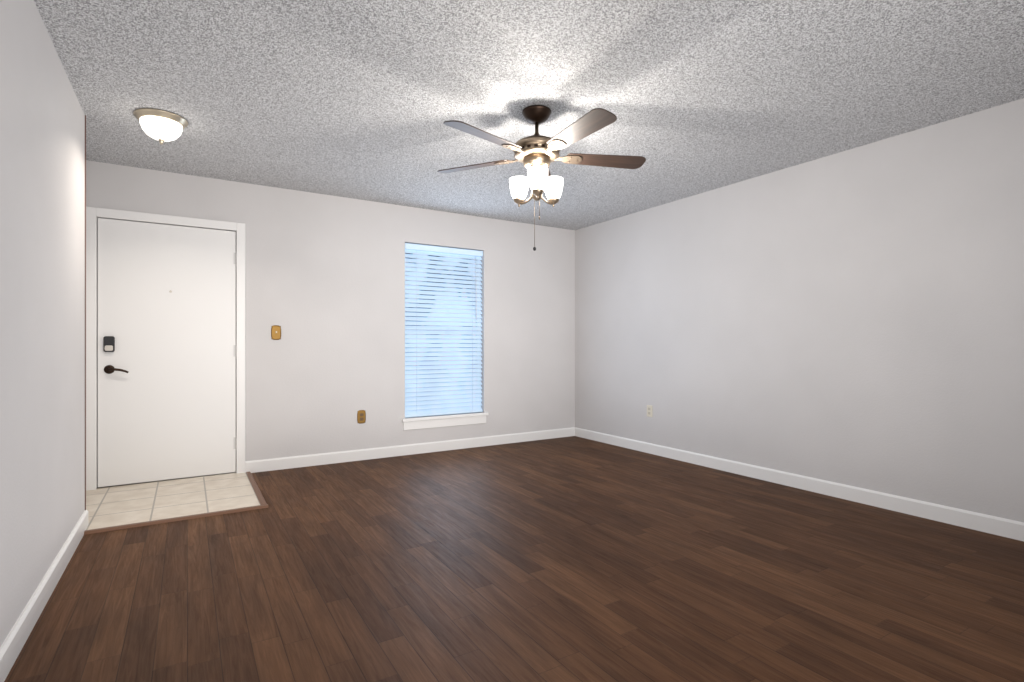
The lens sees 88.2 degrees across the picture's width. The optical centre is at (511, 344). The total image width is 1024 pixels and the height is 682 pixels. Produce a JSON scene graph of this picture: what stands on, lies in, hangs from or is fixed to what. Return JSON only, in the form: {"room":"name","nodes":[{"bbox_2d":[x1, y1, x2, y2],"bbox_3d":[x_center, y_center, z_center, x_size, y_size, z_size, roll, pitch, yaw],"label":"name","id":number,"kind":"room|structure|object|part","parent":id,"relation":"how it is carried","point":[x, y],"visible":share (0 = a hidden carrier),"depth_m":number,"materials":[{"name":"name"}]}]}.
{"room":"empty living room","nodes":[
{"label":"empty living room","id":0,"kind":"room"},
{"bbox_2d":[0,0,84,646],"bbox_3d":[-1.215,-0.140,0.691,0.315,2.440,5.550,0,0,-32],"label":"wall","id":1,"kind":"structure","parent":0,"point":[42,312],"depth_m":2.14,"materials":[{"name":"paint"}]},
{"bbox_2d":[0,510,87,681],"bbox_3d":[-1.074,1.030,0.778,0.016,0.100,5.550,0,0,-32],"label":"baseboard","id":2,"kind":"structure","parent":1,"relation":"attached to","point":[12,645],"depth_m":2.08,"materials":[{"name":"white wood"}]},
{"bbox_2d":[85,115,85,509],"bbox_3d":[-2.540,-0.140,3.130,0.024,2.440,0.014,0,0,-32],"label":"trim","id":3,"kind":"structure","parent":1,"relation":"attached to","point":[85,312],"depth_m":3.13,"materials":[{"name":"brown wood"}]},
{"bbox_2d":[86,473,259,529],"bbox_3d":[-2.425,1.075,3.694,1.100,0.009,1.085,0,0,-32],"label":"floor","id":4,"kind":"structure","parent":0,"point":[120,505],"depth_m":3.66,"materials":[{"name":"beige tile"}]},
{"bbox_2d":[86,160,574,460],"bbox_3d":[-1.254,-0.140,5.140,4.610,2.440,0.150,0,0,-32],"label":"wall","id":5,"kind":"structure","parent":0,"point":[324,282],"depth_m":4.92,"materials":[{"name":"paint"}]},
{"bbox_2d":[86,206,244,490],"bbox_3d":[-2.727,0.032,4.224,1.055,2.097,0.166,0,0,-32],"label":"door frame","id":6,"kind":"structure","parent":5,"relation":"attached to","point":[93,214],"depth_m":3.96,"materials":[{"name":"white wood"}]},
{"bbox_2d":[97,472,235,488],"bbox_3d":[-2.732,1.074,4.231,0.923,0.012,0.150,0,0,-32],"label":"threshold","id":7,"kind":"object","parent":5,"relation":"attached to","point":[165,480],"visible":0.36,"depth_m":4.16,"materials":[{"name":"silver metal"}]},
{"bbox_2d":[98,218,235,486],"bbox_3d":[-2.688,0.059,4.170,0.923,2.007,0.100,0,0,-32],"label":"door","id":8,"kind":"structure","parent":5,"relation":"in","point":[167,389],"depth_m":4.15,"materials":[{"name":"white wood"}]},
{"bbox_2d":[103,336,114,351],"bbox_3d":[-3.016,-0.005,3.957,0.066,0.118,0.029,0,0,-32],"label":"keypad","id":9,"kind":"object","parent":8,"relation":"attached to","point":[108,340],"visible":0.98,"depth_m":3.95,"materials":[{"name":"black plastic"}]},
{"bbox_2d":[105,345,112,350],"bbox_3d":[-3.008,0.025,3.943,0.050,0.040,0.004,0,0,-32],"label":"plate","id":10,"kind":"object","parent":8,"relation":"attached to","point":[108,347],"visible":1,"depth_m":3.94,"materials":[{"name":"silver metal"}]},
{"bbox_3d":[-2.972,0.185,3.969,0.154,0.066,0.056,0,0,-32],"label":"lever handle","id":11,"kind":"part","parent":8,"relation":"part of","materials":[{"name":"brown metal"}]},
{"bbox_3d":[-2.306,0.050,4.405,0.026,1.636,0.013,0,0,-32],"label":"door hinges","id":12,"kind":"part","parent":8,"relation":"part of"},
{"bbox_2d":[271,325,280,339],"bbox_3d":[-2.034,-0.105,4.560,0.081,0.126,0.020,0,0,-32],"label":"switch plate","id":13,"kind":"object","parent":5,"relation":"attached to","point":[275,332],"visible":1,"depth_m":4.56,"materials":[{"name":"brown metal"}]},
{"bbox_2d":[357,410,365,423],"bbox_3d":[-1.409,0.675,4.951,0.081,0.126,0.009,0,0,-32],"label":"electrical outlet","id":14,"kind":"object","parent":5,"relation":"attached to","point":[361,416],"visible":1,"depth_m":4.95,"materials":[{"name":"brown"}]},
{"bbox_2d":[245,427,574,472],"bbox_3d":[-0.743,1.030,5.357,3.512,0.100,0.016,0,0,-32],"label":"baseboard","id":15,"kind":"structure","parent":5,"relation":"attached to","point":[254,466],"depth_m":5.12,"materials":[{"name":"white wood"}]},
{"bbox_2d":[405,249,481,414],"bbox_3d":[-0.717,-0.145,5.479,0.880,1.730,0.115,0,0,-32],"label":"window blind","id":16,"kind":"object","parent":5,"relation":"in","point":[439,308],"depth_m":5.44,"materials":[{"name":"white plastic"}]},
{"bbox_2d":[405,243,482,417],"bbox_3d":[-0.697,-0.142,5.445,0.864,1.716,0.058,0,0,-32],"label":"blind headrail","id":17,"kind":"object","parent":16,"relation":"attached to","point":[418,247],"visible":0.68,"depth_m":5.41,"materials":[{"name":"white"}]},
{"bbox_2d":[472,255,476,410],"bbox_3d":[-0.396,-0.125,5.592,0.046,1.650,0.008,0,0,-14],"label":"blind cord","id":18,"kind":"object","parent":17,"relation":"hanging from","point":[472,327],"visible":0.96,"depth_m":5.57,"materials":[{"name":"white plastic"}]},
{"bbox_2d":[403,415,485,429],"bbox_3d":[-0.670,0.792,5.402,0.920,0.085,0.016,0,0,-32],"label":"apron","id":19,"kind":"object","parent":5,"relation":"attached to","point":[422,424],"visible":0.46,"depth_m":5.38,"materials":[{"name":"white wood"}]},
{"bbox_2d":[402,412,487,421],"bbox_3d":[-0.686,0.735,5.428,0.950,0.030,0.125,0,0,-32],"label":"stool","id":20,"kind":"object","parent":5,"relation":"attached to","point":[420,418],"visible":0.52,"depth_m":5.37,"materials":[{"name":"white wood"}]},
{"bbox_2d":[4,436,1023,681],"bbox_3d":[0.491,1.123,2.304,4.910,0.114,6.810,0,0,-32],"label":"floor","id":21,"kind":"structure","parent":0,"point":[572,558],"depth_m":2.38,"materials":[{"name":"brown wood"}]},
{"bbox_2d":[34,0,1023,229],"bbox_3d":[0.491,-1.410,2.304,4.910,0.100,6.810,0,0,-32],"label":"ceiling","id":22,"kind":"structure","parent":0,"point":[360,99],"depth_m":2.76,"materials":[{"name":"white paint"}]},
{"bbox_2d":[133,108,187,144],"bbox_3d":[-2.102,-1.280,3.168,0.276,0.160,0.276,0,0,-32],"label":"flush-mount light","id":23,"kind":"object","parent":22,"relation":"attached to","point":[161,126],"visible":1,"depth_m":3.10,"materials":[{"name":"white glass"}]},
{"bbox_3d":[-2.102,-1.279,3.168,0.216,0.098,0.216,0,0,-32],"label":"lamp shade","id":24,"kind":"part","parent":23,"relation":"part of","materials":[{"name":"white glass"}]},
{"bbox_2d":[437,105,645,250],"bbox_3d":[0.159,-0.954,3.034,1.280,0.813,1.242,0,0,-32],"label":"fan","id":25,"kind":"object","parent":22,"relation":"hanging from","point":[536,154],"visible":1,"depth_m":3.01,"materials":[{"name":"wood"}]},
{"label":"blade","id":26,"kind":"part","parent":25,"relation":"part of","materials":[{"name":"wood"}]},
{"bbox_3d":[-0.145,-1.098,2.772,0.140,0.006,0.490,16,11,42],"label":"blade","id":27,"kind":"part","parent":25,"relation":"part of","materials":[{"name":"brown wood"}]},
{"bbox_3d":[0.042,-0.920,3.136,0.116,0.125,0.116,0,0,-32],"label":"lamp shade","id":28,"kind":"part","parent":25,"relation":"part of","materials":[{"name":"white glass"}]},
{"bbox_3d":[0.086,-0.853,3.111,0.060,0.049,0.097,0,0,-32],"label":"light kit arm","id":29,"kind":"part","parent":25,"relation":"part of"},
{"bbox_3d":[0.144,-0.920,2.959,0.116,0.125,0.116,0,0,-32],"label":"lamp shade","id":30,"kind":"part","parent":25,"relation":"part of","materials":[{"name":"white glass"}]},
{"bbox_3d":[0.203,-0.853,3.111,0.106,0.049,0.017,0,0,-32],"label":"light kit arm","id":31,"kind":"part","parent":25,"relation":"part of"},
{"bbox_3d":[0.246,-0.920,3.136,0.116,0.125,0.116,0,0,-32],"label":"lamp shade","id":32,"kind":"part","parent":25,"relation":"part of","materials":[{"name":"white glass"}]},
{"label":"blade","id":33,"kind":"part","parent":25,"relation":"part of","materials":[{"name":"wood"}]},
{"bbox_3d":[0.557,-1.098,3.153,0.490,0.006,0.140,0,-12,-10],"label":"blade","id":34,"kind":"part","parent":25,"relation":"part of","materials":[{"name":"brown wood"}]},
{"bbox_2d":[575,98,1023,521],"bbox_3d":[2.518,-0.140,3.551,0.150,2.440,6.810,0,0,-32],"label":"wall","id":35,"kind":"structure","parent":0,"point":[854,317],"depth_m":3.74,"materials":[{"name":"paint"}]},
{"bbox_2d":[647,405,651,416],"bbox_3d":[1.370,0.660,5.265,0.008,0.116,0.072,0,0,-32],"label":"electrical outlet","id":36,"kind":"object","parent":35,"relation":"attached to","point":[649,410],"visible":1,"depth_m":5.26,"materials":[{"name":"beige plastic"}]},
{"bbox_2d":[575,427,1023,540],"bbox_3d":[2.447,1.030,3.507,0.016,0.100,6.510,0,0,-32],"label":"baseboard","id":37,"kind":"structure","parent":35,"relation":"attached to","point":[1004,527],"depth_m":3.72,"materials":[{"name":"white wood"}]}
]}

